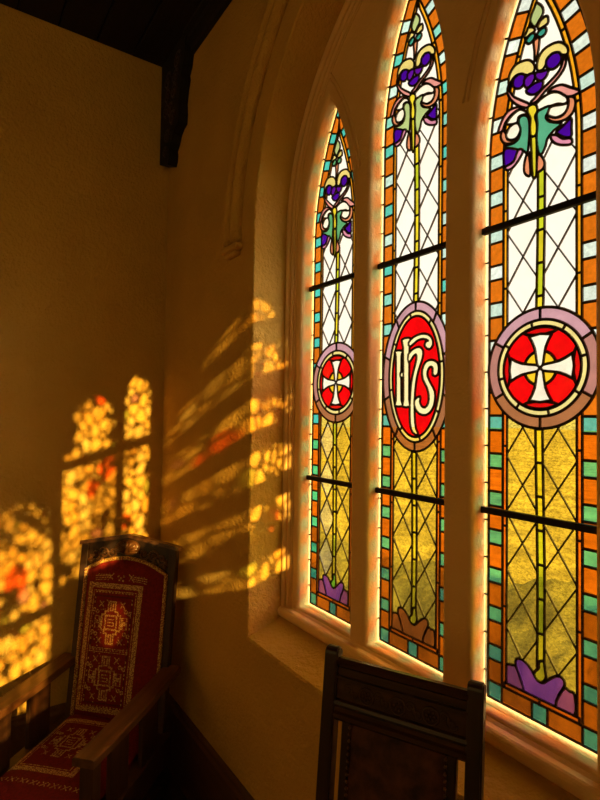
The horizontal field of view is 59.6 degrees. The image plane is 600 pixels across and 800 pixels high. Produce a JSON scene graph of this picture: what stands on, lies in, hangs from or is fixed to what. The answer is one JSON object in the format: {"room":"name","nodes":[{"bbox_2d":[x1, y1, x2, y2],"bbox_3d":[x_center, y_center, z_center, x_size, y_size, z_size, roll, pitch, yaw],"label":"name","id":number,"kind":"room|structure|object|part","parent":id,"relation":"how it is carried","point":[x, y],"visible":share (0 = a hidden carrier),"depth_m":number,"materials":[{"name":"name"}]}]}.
{"room":"church","nodes":[
{"label":"church","id":0,"kind":"room"},
{"bbox_2d":[0,3,168,716],"bbox_3d":[-2.965,-0.077,2.147,5.500,4.435,0.120,2,-2,-34],"label":"wall","id":1,"kind":"structure","parent":0,"point":[84,183],"depth_m":3.15,"materials":[{"name":"paint"}]},
{"bbox_2d":[10,702,65,758],"bbox_3d":[-3.078,1.932,1.940,5.200,0.403,0.028,2,-2,-34],"label":"baseboard","id":2,"kind":"structure","parent":1,"relation":"attached to","point":[18,723],"depth_m":2.95,"materials":[{"name":"brown wood"}]},
{"bbox_2d":[0,0,201,66],"bbox_3d":[-1.100,-2.407,-0.480,5.740,0.120,6.640,2,-2,-34],"label":"ceiling","id":3,"kind":"structure","parent":0,"point":[147,30],"depth_m":3.08,"materials":[{"name":"brown wood"}]},
{"bbox_2d":[160,33,193,167],"bbox_3d":[-0.780,-1.868,3.319,0.076,0.719,0.455,2,-2,-34],"label":"bracket","id":4,"kind":"object","parent":3,"relation":"hanging from","point":[177,69],"visible":1,"depth_m":3.30,"materials":[{"name":"brown wood"}]},
{"bbox_3d":[-0.805,-1.869,3.309,0.024,0.588,0.292,2,-2,-34],"label":"scroll trim","id":5,"kind":"part","parent":4,"relation":"part of","materials":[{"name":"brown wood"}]},
{"bbox_2d":[142,768,186,799],"bbox_3d":[-1.242,2.132,-0.669,5.520,0.100,6.600,2,-2,-34],"label":"floor","id":6,"kind":"structure","parent":0,"point":[174,792],"depth_m":2.95,"materials":[{"name":"black"}]},
{"bbox_2d":[0,533,181,799],"bbox_3d":[-1.092,1.476,2.637,0.738,1.416,0.931,0,-2,12],"label":"carved armchair","id":7,"kind":"object","parent":6,"relation":"on","point":[112,741],"visible":1,"depth_m":2.89,"materials":[{"name":"red fabric"}]},
{"bbox_3d":[-1.408,1.863,2.649,0.073,0.135,0.695,0,-2,12],"label":"rail","id":8,"kind":"part","parent":7,"relation":"part of","materials":[{"name":"brown wood"}]},
{"bbox_3d":[-1.413,1.481,2.648,0.105,0.046,0.820,0,-2,12],"label":"armrest","id":9,"kind":"part","parent":7,"relation":"part of","materials":[{"name":"brown wood"}]},
{"bbox_2d":[0,714,138,799],"bbox_3d":[-1.109,1.761,2.567,0.560,0.032,0.780,0,-2,12],"label":"seat cushion","id":10,"kind":"object","parent":7,"relation":"on","point":[46,771],"depth_m":2.51,"materials":[{"name":"red fabric"}]},
{"bbox_3d":[-0.869,1.828,2.155,0.060,0.690,0.062,0,-2,12],"label":"arm post","id":11,"kind":"part","parent":7,"relation":"part of","materials":[{"name":"brown wood"}]},
{"bbox_3d":[-1.163,0.916,3.085,0.188,0.100,0.024,1,-2,10],"label":"scroll trim","id":12,"kind":"part","parent":7,"relation":"part of","materials":[{"name":"brown wood"}]},
{"bbox_2d":[74,560,163,718],"bbox_3d":[-1.021,1.347,2.972,0.520,0.923,0.136,0,-2,12],"label":"cushion","id":13,"kind":"object","parent":7,"relation":"on","point":[119,647],"depth_m":2.95,"materials":[{"name":"red fabric"}]},
{"bbox_3d":[-0.794,1.486,2.518,0.105,0.046,0.820,0,-2,12],"label":"armrest","id":14,"kind":"part","parent":7,"relation":"part of","materials":[{"name":"brown wood"}]},
{"bbox_3d":[-0.996,0.900,3.071,0.508,0.206,0.054,0,-2,12],"label":"crest rail","id":15,"kind":"part","parent":7,"relation":"part of","materials":[{"name":"brown wood"}]},
{"bbox_3d":[-0.804,1.868,2.522,0.073,0.135,0.695,0,-2,12],"label":"rail","id":16,"kind":"part","parent":7,"relation":"part of","materials":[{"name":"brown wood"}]},
{"bbox_3d":[-0.838,0.918,3.017,0.188,0.100,0.024,0,-2,14],"label":"scroll trim","id":17,"kind":"part","parent":7,"relation":"part of","materials":[{"name":"brown wood"}]},
{"bbox_3d":[-0.761,1.999,2.880,0.042,0.397,0.073,0,-2,12],"label":"leg","id":18,"kind":"part","parent":7,"relation":"part of","materials":[{"name":"brown wood"}]},
{"bbox_2d":[316,644,485,799],"bbox_3d":[0.107,1.416,1.093,0.440,1.480,0.629,0,-2,29],"label":"chair","id":19,"kind":"object","parent":6,"relation":"on","point":[404,736],"visible":1,"depth_m":1.33,"materials":[{"name":"brown wood"}]},
{"bbox_3d":[0.103,1.201,1.371,0.024,0.679,0.110,0,-2,29],"label":"panel rail","id":20,"kind":"part","parent":19,"relation":"part of","materials":[{"name":"brown wood"}]},
{"bbox_3d":[0.220,1.191,1.292,0.258,0.660,0.098,0,-2,29],"label":"panel","id":21,"kind":"part","parent":19,"relation":"part of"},
{"bbox_3d":[0.255,0.789,1.357,0.352,0.161,0.054,0,-2,29],"label":"crest rail","id":22,"kind":"part","parent":19,"relation":"part of","materials":[{"name":"brown wood"}]},
{"bbox_3d":[0.347,1.200,1.233,0.024,0.679,0.110,0,-2,29],"label":"panel rail","id":23,"kind":"part","parent":19,"relation":"part of","materials":[{"name":"brown wood"}]},
{"bbox_2d":[160,0,580,799],"bbox_3d":[0.330,-0.039,1.772,0.283,4.435,4.200,2,-2,-34],"label":"wall","id":24,"kind":"structure","parent":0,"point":[250,679],"depth_m":2.56,"materials":[{"name":"paint"}]},
{"bbox_2d":[166,693,254,799],"bbox_3d":[0.242,1.973,1.654,0.028,0.403,4.171,2,-2,-34],"label":"baseboard","id":25,"kind":"structure","parent":24,"relation":"attached to","point":[195,765],"depth_m":2.81,"materials":[{"name":"brown wood"}]},
{"bbox_2d":[221,0,288,259],"bbox_3d":[0.236,-1.462,1.858,0.081,1.453,2.162,2,-2,-34],"label":"trim","id":26,"kind":"structure","parent":24,"relation":"attached to","point":[274,10],"depth_m":2.55,"materials":[{"name":"paint"}]},
{"bbox_2d":[277,603,599,799],"bbox_3d":[0.394,1.014,1.915,0.140,0.100,1.588,2,-2,-34],"label":"window sill","id":27,"kind":"structure","parent":24,"relation":"attached to","point":[573,779],"depth_m":1.53,"materials":[{"name":"paint"}]},
{"bbox_2d":[292,0,599,778],"bbox_3d":[0.424,-0.455,1.965,0.088,2.942,1.640,2,-2,-34],"label":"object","id":28,"kind":"object","parent":24,"relation":"attached to","point":[474,33],"visible":0.89,"depth_m":1.79,"materials":[{"name":"paint"}]},
{"bbox_2d":[306,110,354,623],"bbox_3d":[0.158,-0.210,2.380,0.028,2.388,0.404,2,-2,-34],"label":"window","id":29,"kind":"structure","parent":28,"relation":"attached to","point":[333,597],"depth_m":2.40,"materials":[{"name":"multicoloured glass"}]},
{"bbox_3d":[0.149,0.836,2.356,0.001,0.113,0.217,2,-2,-34],"label":"foot pane","id":30,"kind":"part","parent":29,"relation":"part of","materials":[{"name":"purple glass"}]},
{"bbox_2d":[375,0,446,672],"bbox_3d":[0.431,-0.364,1.984,0.028,2.680,0.404,2,-2,-34],"label":"window","id":31,"kind":"structure","parent":28,"relation":"attached to","point":[408,629],"depth_m":1.99,"materials":[{"name":"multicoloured glass"}]},
{"bbox_3d":[0.421,0.828,1.955,0.001,0.113,0.217,2,-2,-34],"label":"foot pane","id":32,"kind":"part","parent":31,"relation":"part of","materials":[{"name":"orange glass"}]},
{"bbox_2d":[481,0,596,753],"bbox_3d":[0.711,-0.232,1.565,0.028,2.398,0.404,2,-2,-34],"label":"window","id":33,"kind":"structure","parent":28,"relation":"attached to","point":[528,686],"depth_m":1.55,"materials":[{"name":"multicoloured glass"}]},
{"bbox_3d":[0.703,0.820,1.540,0.001,0.113,0.217,2,-2,-34],"label":"foot pane","id":34,"kind":"part","parent":33,"relation":"part of","materials":[{"name":"purple glass"}]},
{"label":"outside","id":35,"kind":"structure","parent":0,"visible":0},
{"bbox_2d":[321,427,575,583],"bbox_3d":[49.104,4.239,37.346,120.000,0.200,180.000,2,-2,-34],"label":"ground","id":36,"kind":"structure","parent":35,"point":[413,428],"depth_m":17.84,"materials":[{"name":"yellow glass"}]},
{"bbox_2d":[320,531,575,692],"bbox_3d":[0.796,1.984,5.494,1.710,1.232,11.502,2,-2,-34],"label":"shrubbery","id":37,"kind":"object","parent":36,"relation":"on","point":[322,552],"visible":0.03,"depth_m":3.79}
]}

